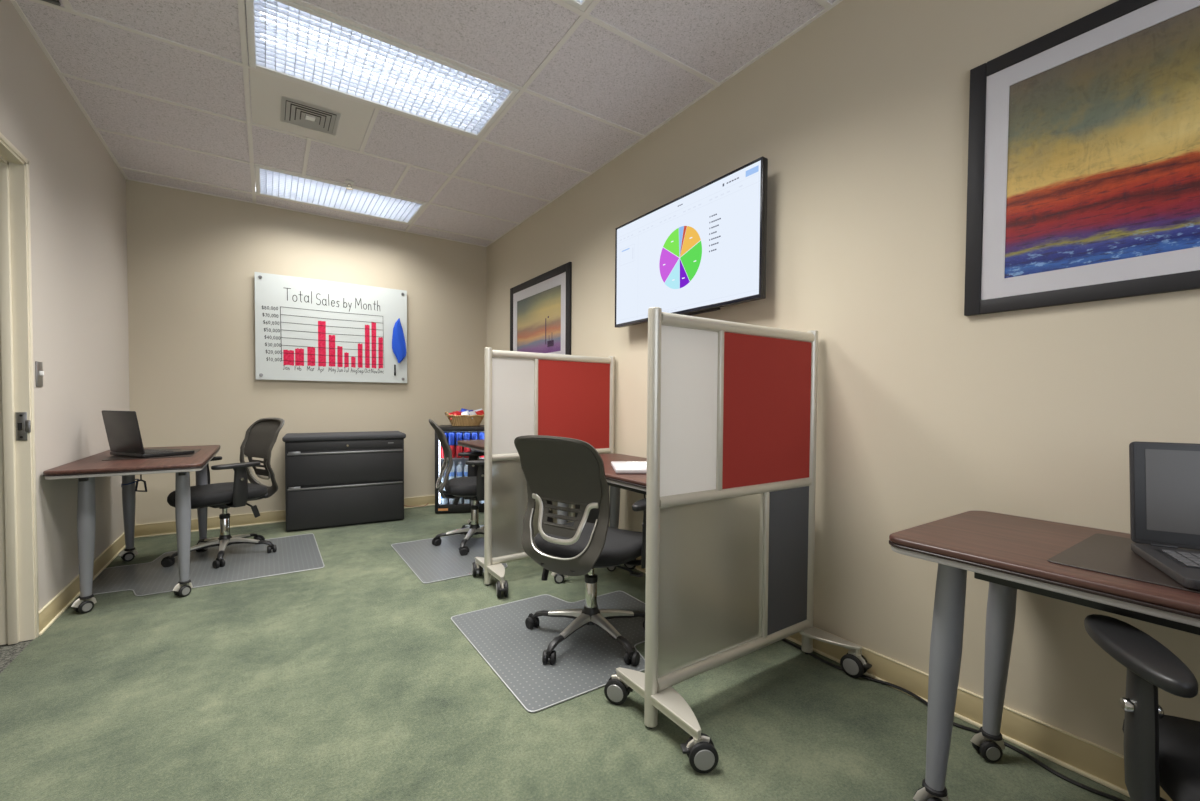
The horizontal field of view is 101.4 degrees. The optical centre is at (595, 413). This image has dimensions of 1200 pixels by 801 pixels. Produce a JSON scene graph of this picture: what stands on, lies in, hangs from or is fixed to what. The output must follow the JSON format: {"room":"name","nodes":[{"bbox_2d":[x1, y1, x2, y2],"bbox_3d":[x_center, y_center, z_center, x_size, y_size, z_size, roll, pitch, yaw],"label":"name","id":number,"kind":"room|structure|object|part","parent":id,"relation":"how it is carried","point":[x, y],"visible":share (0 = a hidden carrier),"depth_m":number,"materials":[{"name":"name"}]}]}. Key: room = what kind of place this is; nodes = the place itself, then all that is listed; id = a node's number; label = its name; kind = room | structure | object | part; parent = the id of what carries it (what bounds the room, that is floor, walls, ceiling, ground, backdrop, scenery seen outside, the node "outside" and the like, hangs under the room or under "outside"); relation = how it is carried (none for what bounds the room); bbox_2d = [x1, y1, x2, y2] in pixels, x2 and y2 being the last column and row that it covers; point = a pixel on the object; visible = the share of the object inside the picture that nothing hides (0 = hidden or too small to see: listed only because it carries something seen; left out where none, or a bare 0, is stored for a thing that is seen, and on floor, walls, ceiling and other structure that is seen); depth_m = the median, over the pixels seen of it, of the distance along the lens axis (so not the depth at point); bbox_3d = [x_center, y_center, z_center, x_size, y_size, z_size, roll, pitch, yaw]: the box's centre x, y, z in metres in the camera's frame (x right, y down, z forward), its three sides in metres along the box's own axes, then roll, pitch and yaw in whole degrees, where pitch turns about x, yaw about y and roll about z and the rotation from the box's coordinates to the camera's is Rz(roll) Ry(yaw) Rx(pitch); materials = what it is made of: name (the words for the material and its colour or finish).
{"room":"office","nodes":[
{"label":"office","id":0,"kind":"room"},
{"bbox_2d":[0,0,129,610],"bbox_3d":[-1.878,-0.376,1.110,0.130,2.832,6.450,-1,2,-34],"label":"wall","id":1,"kind":"structure","parent":0,"point":[78,223],"depth_m":2.59,"materials":[{"name":"beige paint"}]},
{"bbox_2d":[0,132,38,644],"bbox_3d":[-2.303,-0.041,1.760,0.139,2.126,0.967,-1,2,-34],"label":"door","id":2,"kind":"structure","parent":1,"relation":"in","point":[19,602],"depth_m":2.14,"materials":[{"name":"beige paint"}]},
{"bbox_3d":[-2.515,0.059,2.158,0.045,0.125,0.008,-1,2,-34],"label":"strike plate","id":3,"kind":"part","parent":2,"relation":"part of","materials":[{"name":"silver metal"}]},
{"bbox_2d":[35,361,43,386],"bbox_3d":[-2.559,-0.180,2.267,0.018,0.115,0.070,-1,2,-34],"label":"light switch","id":4,"kind":"object","parent":1,"relation":"attached to","point":[39,373],"visible":1,"depth_m":2.26,"materials":[{"name":"silver metal"}]},
{"bbox_2d":[39,533,124,635],"bbox_3d":[-3.039,0.935,2.999,0.016,0.103,1.866,-1,2,-34],"label":"baseboard","id":5,"kind":"structure","parent":1,"relation":"attached to","point":[53,609],"depth_m":2.58,"materials":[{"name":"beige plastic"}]},
{"bbox_2d":[126,180,486,524],"bbox_3d":[-2.409,-0.465,4.591,2.854,2.832,0.130,-1,2,-34],"label":"wall","id":6,"kind":"structure","parent":0,"point":[193,258],"depth_m":4.17,"materials":[{"name":"beige paint"}]},
{"bbox_2d":[134,495,434,537],"bbox_3d":[-2.377,0.901,4.564,2.854,0.103,0.016,-1,2,-34],"label":"baseboard","id":7,"kind":"structure","parent":6,"relation":"attached to","point":[160,528],"depth_m":4.13,"materials":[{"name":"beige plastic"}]},
{"bbox_2d":[254,272,406,382],"bbox_3d":[-2.375,-0.743,4.502,1.229,0.907,0.040,-1,2,-34],"label":"whiteboard","id":8,"kind":"object","parent":6,"relation":"attached to","point":[306,329],"visible":1,"depth_m":4.44,"materials":[{"name":"white"}]},
{"bbox_2d":[392,318,405,362],"bbox_3d":[-1.907,-0.703,4.766,0.133,0.433,0.019,-1,2,-34],"label":"cleaning cloth","id":9,"kind":"object","parent":8,"relation":"hanging from","point":[398,340],"visible":1,"depth_m":4.76,"materials":[{"name":"blue fabric"}]},
{"bbox_2d":[10,0,842,246],"bbox_3d":[-0.600,-1.806,1.862,3.154,0.212,6.650,-1,2,-34],"label":"ceiling","id":10,"kind":"structure","parent":0,"point":[169,89],"depth_m":2.62,"materials":[{"name":"tile"}]},
{"bbox_2d":[42,0,60,5],"bbox_3d":[-2.158,-1.707,1.793,0.150,0.011,0.560,-1,2,-34],"label":"ceiling vent","id":11,"kind":"object","parent":10,"relation":"in","point":[56,2],"visible":1,"depth_m":2.04,"materials":[{"name":"black plastic"}]},
{"bbox_2d":[280,96,340,135],"bbox_3d":[-1.670,-1.729,2.876,0.290,0.012,0.290,-1,2,-34],"label":"ceiling vent","id":12,"kind":"object","parent":10,"relation":"in","point":[294,112],"visible":1,"depth_m":2.86,"materials":[{"name":"white metal"}]},
{"bbox_3d":[-1.671,-1.726,2.876,0.050,0.004,0.050,-1,2,-34],"label":"plate","id":13,"kind":"part","parent":12,"relation":"part of","materials":[{"name":"white metal"}]},
{"bbox_3d":[-1.655,-1.736,2.862,0.580,0.004,0.580,-1,2,-34],"label":"blank panel","id":14,"kind":"part","parent":10,"relation":"part of","materials":[{"name":"white"}]},
{"bbox_2d":[255,165,425,223],"bbox_3d":[-2.079,-1.827,4.044,1.190,0.132,0.580,-1,2,-34],"label":"light","id":15,"kind":"object","parent":10,"relation":"attached to","point":[269,182],"visible":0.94,"depth_m":4.02,"materials":[{"name":"white plastic"}]},
{"bbox_2d":[344,180,353,189],"bbox_3d":[-1.873,-1.728,3.733,0.068,0.052,0.068,-1,2,-34],"label":"sprinkler","id":16,"kind":"object","parent":10,"relation":"attached to","point":[348,182],"visible":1,"depth_m":3.72,"materials":[{"name":"white metal"}]},
{"bbox_2d":[245,0,518,137],"bbox_3d":[-1.062,-1.782,2.523,1.190,0.132,0.580,-1,2,-34],"label":"light","id":17,"kind":"object","parent":10,"relation":"attached to","point":[286,38],"visible":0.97,"depth_m":2.48,"materials":[{"name":"white plastic"}]},
{"bbox_2d":[562,0,592,11],"bbox_3d":[-0.385,-1.753,1.508,1.190,0.132,0.580,-1,2,-34],"label":"light","id":18,"kind":"object","parent":10,"relation":"attached to","point":[581,5],"visible":1,"depth_m":2.04,"materials":[{"name":"white plastic"}]},
{"bbox_2d":[0,505,1130,800],"bbox_3d":[-1.243,1.088,1.517,4.354,0.105,6.350,-1,2,-34],"label":"floor","id":19,"kind":"structure","parent":0,"point":[353,677],"depth_m":1.69,"materials":[{"name":"green carpet"}]},
{"bbox_2d":[43,445,220,612],"bbox_3d":[-2.651,0.621,2.938,0.582,0.740,1.262,-1,2,-34],"label":"table","id":20,"kind":"object","parent":19,"relation":"on","point":[86,469],"depth_m":2.62,"materials":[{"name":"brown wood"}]},
{"bbox_3d":[-2.578,0.612,2.488,0.067,0.620,0.077,-1,2,-34],"label":"leg","id":21,"kind":"part","parent":20,"relation":"part of","materials":[{"name":"grey paint"}]},
{"bbox_3d":[-3.083,0.590,3.244,0.067,0.620,0.077,-1,2,-34],"label":"leg","id":22,"kind":"part","parent":20,"relation":"part of","materials":[{"name":"grey paint"}]},
{"bbox_3d":[-2.649,0.311,2.931,0.410,0.035,0.920,-1,2,-34],"label":"support rail","id":23,"kind":"part","parent":20,"relation":"part of","materials":[{"name":"black plastic"}]},
{"bbox_3d":[-2.662,0.376,2.877,0.076,0.169,0.012,1,1,6],"label":"release handle","id":24,"kind":"part","parent":20,"relation":"part of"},
{"bbox_2d":[102,449,200,460],"bbox_3d":[-2.651,0.248,2.964,0.380,0.003,0.500,-1,2,-34],"label":"desk pad","id":25,"kind":"object","parent":20,"relation":"on","point":[115,457],"visible":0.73,"depth_m":2.81,"materials":[{"name":"grey"}]},
{"bbox_2d":[102,410,193,457],"bbox_3d":[-2.649,0.116,2.915,0.350,0.264,0.292,1,2,23],"label":"laptop","id":26,"kind":"object","parent":25,"relation":"on","point":[123,433],"visible":1,"depth_m":2.80,"materials":[{"name":"black plastic"}]},
{"bbox_3d":[-2.698,0.107,2.802,0.350,0.243,0.046,1,2,23],"label":"lid","id":27,"kind":"part","parent":26,"relation":"part of","materials":[{"name":"black plastic"}]},
{"bbox_3d":[-2.264,0.609,2.698,0.067,0.620,0.077,-1,2,-34],"label":"leg","id":28,"kind":"part","parent":20,"relation":"part of","materials":[{"name":"grey paint"}]},
{"bbox_3d":[-2.769,0.587,3.454,0.067,0.620,0.077,-1,2,-34],"label":"leg","id":29,"kind":"part","parent":20,"relation":"part of","materials":[{"name":"grey paint"}]},
{"bbox_2d":[79,533,324,595],"bbox_3d":[-2.481,0.981,3.219,1.163,0.006,0.954,-1,2,-34],"label":"chair mat","id":30,"kind":"object","parent":19,"relation":"on","point":[297,553],"visible":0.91,"depth_m":3.12,"materials":[{"name":"plastic"}]},
{"bbox_2d":[161,418,284,568],"bbox_3d":[-2.538,0.510,3.360,0.639,0.942,0.652,1,2,31],"label":"office chair","id":31,"kind":"object","parent":30,"relation":"on","point":[260,438],"visible":0.94,"depth_m":3.37,"materials":[{"name":"black plastic"}]},
{"bbox_3d":[-2.617,0.878,3.279,0.052,0.043,0.177,2,2,40],"label":"leg","id":32,"kind":"part","parent":31,"relation":"part of","materials":[{"name":"silver metal"}]},
{"bbox_3d":[-2.710,0.477,3.438,0.216,0.272,0.088,1,2,31],"label":"armrest","id":33,"kind":"part","parent":31,"relation":"part of","materials":[{"name":"black plastic"}]},
{"bbox_3d":[-2.649,0.875,3.412,0.177,0.043,0.052,1,2,22],"label":"leg","id":34,"kind":"part","parent":31,"relation":"part of","materials":[{"name":"silver metal"}]},
{"bbox_3d":[-2.555,0.553,3.334,0.500,0.095,0.490,1,2,31],"label":"seat","id":35,"kind":"part","parent":31,"relation":"part of","materials":[{"name":"black fabric"}]},
{"bbox_3d":[-2.480,0.879,3.269,0.052,0.043,0.177,0,2,-32],"label":"leg","id":36,"kind":"part","parent":31,"relation":"part of","materials":[{"name":"silver metal"}]},
{"bbox_3d":[-2.390,0.484,3.243,0.216,0.272,0.088,1,2,31],"label":"armrest","id":37,"kind":"part","parent":31,"relation":"part of","materials":[{"name":"black plastic"}]},
{"bbox_3d":[-2.533,0.874,3.484,0.052,0.043,0.177,0,1,4],"label":"leg","id":38,"kind":"part","parent":31,"relation":"part of","materials":[{"name":"silver metal"}]},
{"bbox_3d":[-2.428,0.876,3.396,0.177,0.043,0.052,0,1,-14],"label":"leg","id":39,"kind":"part","parent":31,"relation":"part of","materials":[{"name":"silver metal"}]},
{"bbox_3d":[-2.381,0.666,3.399,0.118,0.104,0.059,1,2,31],"label":"tilt lever","id":40,"kind":"part","parent":31,"relation":"part of","materials":[{"name":"black plastic"}]},
{"bbox_3d":[-2.414,0.452,3.563,0.346,0.172,0.075,1,2,31],"label":"frame trim","id":41,"kind":"part","parent":31,"relation":"part of","materials":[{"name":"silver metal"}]},
{"bbox_3d":[-2.407,0.324,3.569,0.434,0.578,0.154,1,2,31],"label":"frame","id":42,"kind":"part","parent":31,"relation":"part of","materials":[{"name":"grey plastic"}]},
{"bbox_3d":[-2.402,0.250,3.576,0.406,0.404,0.132,1,2,31],"label":"panel","id":43,"kind":"part","parent":31,"relation":"part of","materials":[{"name":"grey fabric"}]},
{"bbox_2d":[282,431,405,531],"bbox_3d":[-2.200,0.569,4.340,0.935,0.781,0.425,0,2,-29],"label":"filing cabinet","id":44,"kind":"object","parent":19,"relation":"on","point":[333,479],"visible":1,"depth_m":4.15,"materials":[{"name":"grey metal"}]},
{"bbox_3d":[-2.106,0.274,4.169,0.870,0.065,0.010,0,2,-29],"label":"header panel","id":45,"kind":"part","parent":44,"relation":"part of","materials":[{"name":"grey metal"}]},
{"bbox_3d":[-2.105,0.459,4.170,0.870,0.260,0.018,0,2,-29],"label":"drawer","id":46,"kind":"part","parent":44,"relation":"part of","materials":[{"name":"grey metal"}]},
{"bbox_3d":[-2.098,0.332,4.156,0.870,0.016,0.016,0,2,-29],"label":"drawer pull","id":47,"kind":"part","parent":44,"relation":"part of","materials":[{"name":"silver metal"}]},
{"bbox_3d":[-2.107,0.779,4.178,0.870,0.330,0.018,0,2,-29],"label":"drawer","id":48,"kind":"part","parent":44,"relation":"part of","materials":[{"name":"grey metal"}]},
{"bbox_3d":[-2.100,0.617,4.163,0.870,0.016,0.016,0,2,-29],"label":"drawer pull","id":49,"kind":"part","parent":44,"relation":"part of","materials":[{"name":"silver metal"}]},
{"bbox_2d":[391,534,507,583],"bbox_3d":[-0.887,0.984,3.514,0.912,0.006,0.934,-1,2,-34],"label":"chair mat","id":50,"kind":"object","parent":19,"relation":"on","point":[431,563],"visible":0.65,"depth_m":3.37,"materials":[{"name":"plastic"}]},
{"bbox_2d":[429,419,483,555],"bbox_3d":[-0.935,0.512,3.685,0.615,0.942,0.661,0,2,-21],"label":"office chair","id":51,"kind":"object","parent":50,"relation":"on","point":[471,487],"visible":0.81,"depth_m":3.53,"materials":[{"name":"black plastic"}]},
{"bbox_3d":[-1.151,0.258,3.592,0.132,0.404,0.406,0,2,-21],"label":"panel","id":52,"kind":"part","parent":51,"relation":"part of","materials":[{"name":"grey"}]},
{"bbox_3d":[-1.142,0.331,3.597,0.154,0.578,0.434,0,2,-21],"label":"frame","id":53,"kind":"part","parent":51,"relation":"part of","materials":[{"name":"grey"}]},
{"bbox_3d":[-1.133,0.460,3.604,0.075,0.172,0.346,0,2,-21],"label":"frame trim","id":54,"kind":"part","parent":51,"relation":"part of","materials":[{"name":"silver metal"}]},
{"bbox_3d":[-1.057,0.666,3.764,0.059,0.104,0.118,0,2,-21],"label":"tilt lever","id":55,"kind":"part","parent":51,"relation":"part of","materials":[{"name":"black plastic"}]},
{"bbox_3d":[-1.024,0.879,3.672,0.177,0.043,0.052,0,1,-14],"label":"leg","id":56,"kind":"part","parent":51,"relation":"part of","materials":[{"name":"silver metal"}]},
{"bbox_3d":[-0.881,0.556,3.702,0.490,0.095,0.500,0,2,-21],"label":"seat","id":57,"kind":"part","parent":51,"relation":"part of","materials":[{"name":"black fabric"}]},
{"bbox_3d":[-0.920,0.882,3.583,0.052,0.043,0.177,0,1,4],"label":"leg","id":58,"kind":"part","parent":51,"relation":"part of","materials":[{"name":"silver metal"}]},
{"bbox_3d":[-0.955,0.478,3.872,0.088,0.272,0.216,0,2,-21],"label":"armrest","id":59,"kind":"part","parent":51,"relation":"part of","materials":[{"name":"black plastic"}]},
{"bbox_3d":[-0.822,0.487,3.522,0.088,0.272,0.216,0,2,-21],"label":"armrest","id":60,"kind":"part","parent":51,"relation":"part of","materials":[{"name":"black plastic"}]},
{"bbox_2d":[435,425,483,513],"bbox_3d":[-1.304,0.539,4.872,0.500,0.825,0.428,0,1,-10],"label":"cooler","id":61,"kind":"object","parent":19,"relation":"on","point":[453,434],"visible":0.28,"depth_m":4.67,"materials":[{"name":"black plastic"}]},
{"bbox_2d":[445,412,483,425],"bbox_3d":[-1.292,0.055,4.889,0.404,0.137,0.283,-1,2,-34],"label":"basket","id":62,"kind":"object","parent":61,"relation":"on","point":[457,420],"visible":0.82,"depth_m":4.78,"materials":[{"name":"wicker"}]},
{"bbox_2d":[457,439,483,524],"bbox_3d":[-0.592,0.614,3.785,0.582,0.740,1.262,-1,2,-34],"label":"table","id":63,"kind":"object","parent":19,"relation":"on","point":[475,445],"visible":0.05,"depth_m":3.95,"materials":[{"name":"brown wood"}]},
{"bbox_2d":[451,591,644,711],"bbox_3d":[-0.093,1.019,2.317,0.922,0.006,0.900,-1,2,-34],"label":"chair mat","id":64,"kind":"object","parent":19,"relation":"on","point":[586,660],"visible":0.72,"depth_m":2.16,"materials":[{"name":"plastic"}]},
{"bbox_2d":[514,435,645,665],"bbox_3d":[-0.036,0.555,2.205,0.655,0.942,0.614,1,2,34],"label":"office chair","id":65,"kind":"object","parent":64,"relation":"on","point":[565,470],"visible":0.94,"depth_m":2.03,"materials":[{"name":"black plastic"}]},
{"bbox_3d":[-0.182,0.710,2.202,0.118,0.104,0.059,1,2,34],"label":"tilt lever","id":66,"kind":"part","parent":65,"relation":"part of","materials":[{"name":"black plastic"}]},
{"bbox_3d":[-0.163,0.521,2.348,0.216,0.272,0.088,1,2,34],"label":"armrest","id":67,"kind":"part","parent":65,"relation":"part of","materials":[{"name":"black plastic"}]},
{"bbox_3d":[-0.166,0.304,2.004,0.406,0.404,0.132,1,2,34],"label":"panel","id":68,"kind":"part","parent":65,"relation":"part of","materials":[{"name":"grey"}]},
{"bbox_3d":[-0.160,0.377,2.014,0.434,0.578,0.154,1,2,34],"label":"frame","id":69,"kind":"part","parent":65,"relation":"part of","materials":[{"name":"grey plastic"}]},
{"bbox_3d":[-0.155,0.505,2.026,0.346,0.172,0.075,1,2,34],"label":"frame trim","id":70,"kind":"part","parent":65,"relation":"part of","materials":[{"name":"silver metal"}]},
{"bbox_3d":[-0.133,0.919,2.271,0.177,0.043,0.052,1,1,18],"label":"leg","id":71,"kind":"part","parent":65,"relation":"part of","materials":[{"name":"silver metal"}]},
{"bbox_3d":[-0.091,0.923,2.141,0.052,0.043,0.177,1,2,36],"label":"leg","id":72,"kind":"part","parent":65,"relation":"part of","materials":[{"name":"silver metal"}]},
{"bbox_3d":[-0.004,0.597,2.252,0.500,0.095,0.490,1,2,34],"label":"seat","id":73,"kind":"part","parent":65,"relation":"part of","materials":[{"name":"black fabric"}]},
{"bbox_3d":[0.045,0.924,2.140,0.052,0.043,0.177,-1,2,-36],"label":"leg","id":74,"kind":"part","parent":65,"relation":"part of","materials":[{"name":"silver metal"}]},
{"bbox_3d":[0.088,0.921,2.270,0.177,0.043,0.052,0,1,-18],"label":"leg","id":75,"kind":"part","parent":65,"relation":"part of","materials":[{"name":"silver metal"}]},
{"bbox_3d":[0.111,0.677,2.139,0.200,0.029,0.035,1,2,34],"label":"height lever","id":76,"kind":"part","parent":65,"relation":"part of","materials":[{"name":"black plastic"}]},
{"bbox_3d":[0.147,0.528,2.137,0.216,0.272,0.088,1,2,34],"label":"armrest","id":77,"kind":"part","parent":65,"relation":"part of","materials":[{"name":"black plastic"}]},
{"bbox_2d":[472,347,635,596],"bbox_3d":[-0.239,0.310,3.085,0.979,1.385,0.501,-1,2,-34],"label":"divider","id":78,"kind":"object","parent":19,"relation":"on","point":[526,393],"visible":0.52,"depth_m":2.97,"materials":[{"name":"silver metal"}]},
{"bbox_3d":[-0.658,0.902,2.967,0.091,0.038,0.165,-1,2,-34],"label":"foot plate","id":79,"kind":"part","parent":78,"relation":"part of","materials":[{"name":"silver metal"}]},
{"bbox_3d":[-0.626,0.307,2.857,0.044,1.373,0.044,-1,2,-34],"label":"post","id":80,"kind":"part","parent":78,"relation":"part of","materials":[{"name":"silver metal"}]},
{"bbox_3d":[-0.539,0.907,2.789,0.091,0.038,0.215,-1,2,-34],"label":"foot plate","id":81,"kind":"part","parent":78,"relation":"part of","materials":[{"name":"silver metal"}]},
{"bbox_3d":[-0.266,0.867,3.114,0.840,0.044,0.044,-1,2,-34],"label":"rail","id":82,"kind":"part","parent":78,"relation":"part of","materials":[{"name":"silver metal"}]},
{"bbox_3d":[-0.492,-0.043,2.936,0.279,0.580,0.006,-1,2,-34],"label":"white panel","id":83,"kind":"part","parent":78,"relation":"part of","materials":[{"name":"plastic"}]},
{"bbox_3d":[-0.384,0.563,3.026,0.549,0.582,0.006,-1,2,-34],"label":"frosted panel","id":84,"kind":"part","parent":78,"relation":"part of","materials":[{"name":"plastic"}]},
{"bbox_3d":[-0.262,0.258,3.099,0.840,0.041,0.041,-1,2,-34],"label":"rail","id":85,"kind":"part","parent":78,"relation":"part of","materials":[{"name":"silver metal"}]},
{"bbox_3d":[-0.257,-0.349,3.084,0.840,0.044,0.044,-1,2,-34],"label":"rail","id":86,"kind":"part","parent":78,"relation":"part of","materials":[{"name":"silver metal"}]},
{"bbox_3d":[-0.137,-0.047,3.173,0.544,0.580,0.018,-1,2,-34],"label":"fabric panel","id":87,"kind":"part","parent":78,"relation":"part of","materials":[{"name":"red fabric"}]},
{"bbox_3d":[-0.029,0.559,3.263,0.274,0.582,0.018,-1,2,-34],"label":"fabric panel","id":88,"kind":"part","parent":78,"relation":"part of","materials":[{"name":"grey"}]},
{"bbox_3d":[0.102,0.300,3.343,0.044,1.373,0.044,-1,2,-34],"label":"post","id":89,"kind":"part","parent":78,"relation":"part of","materials":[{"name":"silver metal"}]},
{"bbox_2d":[551,453,646,583],"bbox_3d":[0.233,0.649,2.550,0.582,0.740,1.262,-1,2,-34],"label":"table","id":90,"kind":"object","parent":19,"relation":"on","point":[631,482],"visible":0.2,"depth_m":2.87,"materials":[{"name":"brown wood"}]},
{"bbox_3d":[-0.193,0.618,2.902,0.067,0.620,0.077,-1,2,-34],"label":"leg","id":91,"kind":"part","parent":90,"relation":"part of","materials":[{"name":"grey paint"}]},
{"bbox_3d":[0.121,0.615,3.112,0.067,0.620,0.077,-1,2,-34],"label":"leg","id":92,"kind":"part","parent":90,"relation":"part of","materials":[{"name":"grey paint"}]},
{"bbox_3d":[0.235,0.340,2.543,0.410,0.035,0.920,-1,2,-34],"label":"support rail","id":93,"kind":"part","parent":90,"relation":"part of","materials":[{"name":"black plastic"}]},
{"bbox_2d":[611,461,646,473],"bbox_3d":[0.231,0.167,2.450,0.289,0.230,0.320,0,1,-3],"label":"paper","id":94,"kind":"object","parent":90,"relation":"on","point":[620,467],"visible":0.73,"depth_m":2.37,"materials":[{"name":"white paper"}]},
{"bbox_2d":[604,307,871,773],"bbox_3d":[0.562,0.346,1.841,0.981,1.385,0.491,-1,2,-34],"label":"divider","id":95,"kind":"object","parent":19,"relation":"on","point":[732,406],"visible":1,"depth_m":1.78,"materials":[{"name":"silver metal"}]},
{"bbox_3d":[0.155,0.938,1.725,0.091,0.038,0.165,-1,2,-34],"label":"foot plate","id":96,"kind":"part","parent":95,"relation":"part of","materials":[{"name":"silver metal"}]},
{"bbox_3d":[0.188,0.344,1.615,0.044,1.373,0.044,-1,2,-34],"label":"post","id":97,"kind":"part","parent":95,"relation":"part of","materials":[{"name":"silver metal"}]},
{"bbox_3d":[0.274,0.944,1.547,0.091,0.038,0.215,-1,2,-34],"label":"foot plate","id":98,"kind":"part","parent":95,"relation":"part of","materials":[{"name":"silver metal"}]},
{"bbox_3d":[0.321,-0.007,1.694,0.279,0.580,0.006,-1,2,-34],"label":"white panel","id":99,"kind":"part","parent":95,"relation":"part of","materials":[{"name":"plastic"}]},
{"bbox_3d":[0.429,0.599,1.784,0.549,0.582,0.006,-1,2,-34],"label":"frosted panel","id":100,"kind":"part","parent":95,"relation":"part of","materials":[{"name":"glass"}]},
{"bbox_3d":[0.547,0.903,1.872,0.840,0.044,0.044,-1,2,-34],"label":"rail","id":101,"kind":"part","parent":95,"relation":"part of","materials":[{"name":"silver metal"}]},
{"bbox_3d":[0.552,0.293,1.857,0.840,0.041,0.041,-1,2,-34],"label":"rail","id":102,"kind":"part","parent":95,"relation":"part of","materials":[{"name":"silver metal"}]},
{"bbox_3d":[0.556,-0.313,1.842,0.840,0.044,0.044,-1,2,-34],"label":"rail","id":103,"kind":"part","parent":95,"relation":"part of","materials":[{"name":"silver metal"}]},
{"bbox_3d":[0.676,-0.011,1.931,0.544,0.580,0.018,-1,2,-34],"label":"fabric panel","id":104,"kind":"part","parent":95,"relation":"part of","materials":[{"name":"red fabric"}]},
{"bbox_3d":[0.784,0.595,2.021,0.274,0.582,0.018,-1,2,-34],"label":"fabric panel","id":105,"kind":"part","parent":95,"relation":"part of","materials":[{"name":"grey fabric"}]},
{"bbox_3d":[0.915,0.337,2.101,0.044,1.373,0.044,-1,2,-34],"label":"post","id":106,"kind":"part","parent":95,"relation":"part of","materials":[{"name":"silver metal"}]},
{"bbox_3d":[0.953,0.937,2.000,0.091,0.038,0.215,-1,2,-34],"label":"foot plate","id":107,"kind":"part","parent":95,"relation":"part of","materials":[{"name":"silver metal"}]},
{"bbox_2d":[782,639,1125,800],"bbox_3d":[1.169,1.036,1.743,0.065,0.017,2.350,-1,2,-33],"label":"power cable","id":108,"kind":"object","parent":19,"relation":"on","point":[1016,749],"visible":0.66,"depth_m":1.54,"materials":[{"name":"black plastic"}]},
{"bbox_2d":[889,510,1199,800],"bbox_3d":[1.327,0.697,0.913,0.582,0.740,1.262,-1,2,-34],"label":"table","id":109,"kind":"object","parent":19,"relation":"on","point":[1011,553],"visible":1,"depth_m":1.24,"materials":[{"name":"brown wood"}]},
{"bbox_3d":[0.901,0.665,1.265,0.067,0.620,0.077,-1,2,-34],"label":"leg","id":110,"kind":"part","parent":109,"relation":"part of","materials":[{"name":"grey paint"}]},
{"bbox_3d":[1.215,0.662,1.474,0.067,0.620,0.077,-1,2,-34],"label":"leg","id":111,"kind":"part","parent":109,"relation":"part of","materials":[{"name":"grey paint"}]},
{"bbox_3d":[1.329,0.387,0.905,0.410,0.035,0.920,-1,2,-34],"label":"support rail","id":112,"kind":"part","parent":109,"relation":"part of","materials":[{"name":"black plastic"}]},
{"bbox_2d":[1047,534,1199,593],"bbox_3d":[1.287,0.324,0.959,0.410,0.003,0.520,-1,2,-34],"label":"desk pad","id":113,"kind":"object","parent":109,"relation":"on","point":[1100,553],"visible":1,"depth_m":1.06,"materials":[{"name":"grey"}]},
{"bbox_2d":[1129,441,1199,589],"bbox_3d":[1.311,0.198,0.924,0.360,0.252,0.311,1,2,33],"label":"laptop","id":114,"kind":"object","parent":113,"relation":"on","point":[1164,477],"visible":1,"depth_m":1.09,"materials":[{"name":"grey plastic"}]},
{"bbox_3d":[1.018,1.066,0.705,0.865,0.006,1.275,-1,2,-34],"label":"chair mat","id":115,"kind":"object","parent":19,"relation":"on","visible":0},
{"bbox_2d":[1084,614,1199,800],"bbox_3d":[1.173,0.600,0.703,0.645,0.942,0.632,1,2,30],"label":"office chair","id":116,"kind":"object","parent":115,"relation":"on","point":[1162,750],"visible":1,"depth_m":0.84,"materials":[{"name":"black plastic"}]},
{"bbox_3d":[0.927,0.509,0.857,0.012,0.024,0.024,1,2,26],"label":"knob","id":117,"kind":"part","parent":116,"relation":"part of","materials":[{"name":"silver metal"}]},
{"bbox_3d":[1.025,0.566,0.813,0.216,0.272,0.088,1,2,26],"label":"armrest","id":118,"kind":"part","parent":116,"relation":"part of","materials":[{"name":"black plastic"}]},
{"bbox_3d":[1.197,0.642,0.740,0.500,0.095,0.490,1,2,26],"label":"seat","id":119,"kind":"part","parent":116,"relation":"part of","materials":[{"name":"black fabric"}]},
{"bbox_3d":[0.959,0.509,0.841,0.012,0.024,0.024,1,2,26],"label":"knob","id":120,"kind":"part","parent":116,"relation":"part of","materials":[{"name":"silver metal"}]},
{"bbox_2d":[486,0,1199,754],"bbox_3d":[0.631,-0.399,2.726,0.130,2.832,6.550,-1,2,-34],"label":"wall","id":121,"kind":"structure","parent":0,"point":[928,411],"depth_m":1.83,"materials":[{"name":"beige paint"}]},
{"bbox_2d":[510,262,571,354],"bbox_3d":[-0.510,-0.776,4.293,0.020,0.825,1.130,-1,2,-34],"label":"framed picture","id":122,"kind":"object","parent":121,"relation":"attached to","point":[540,306],"visible":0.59,"depth_m":4.17,"materials":[{"name":"black"}]},
{"bbox_2d":[615,156,767,327],"bbox_3d":[0.482,-0.850,2.724,0.109,0.648,1.130,-1,2,-34],"label":"television","id":123,"kind":"object","parent":121,"relation":"attached to","point":[703,250],"visible":0.95,"depth_m":2.55,"materials":[{"name":"black plastic"}]},
{"bbox_2d":[635,556,1172,800],"bbox_3d":[0.564,0.966,2.715,0.016,0.103,6.341,-1,2,-34],"label":"baseboard","id":124,"kind":"structure","parent":121,"relation":"attached to","point":[1104,766],"depth_m":1.55,"materials":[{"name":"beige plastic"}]},
{"bbox_2d":[964,0,1199,315],"bbox_3d":[1.566,-0.723,1.184,0.020,0.817,1.130,-1,2,-34],"label":"framed picture","id":125,"kind":"object","parent":121,"relation":"attached to","point":[1083,179],"visible":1,"depth_m":1.40,"materials":[{"name":"black"}]}
]}

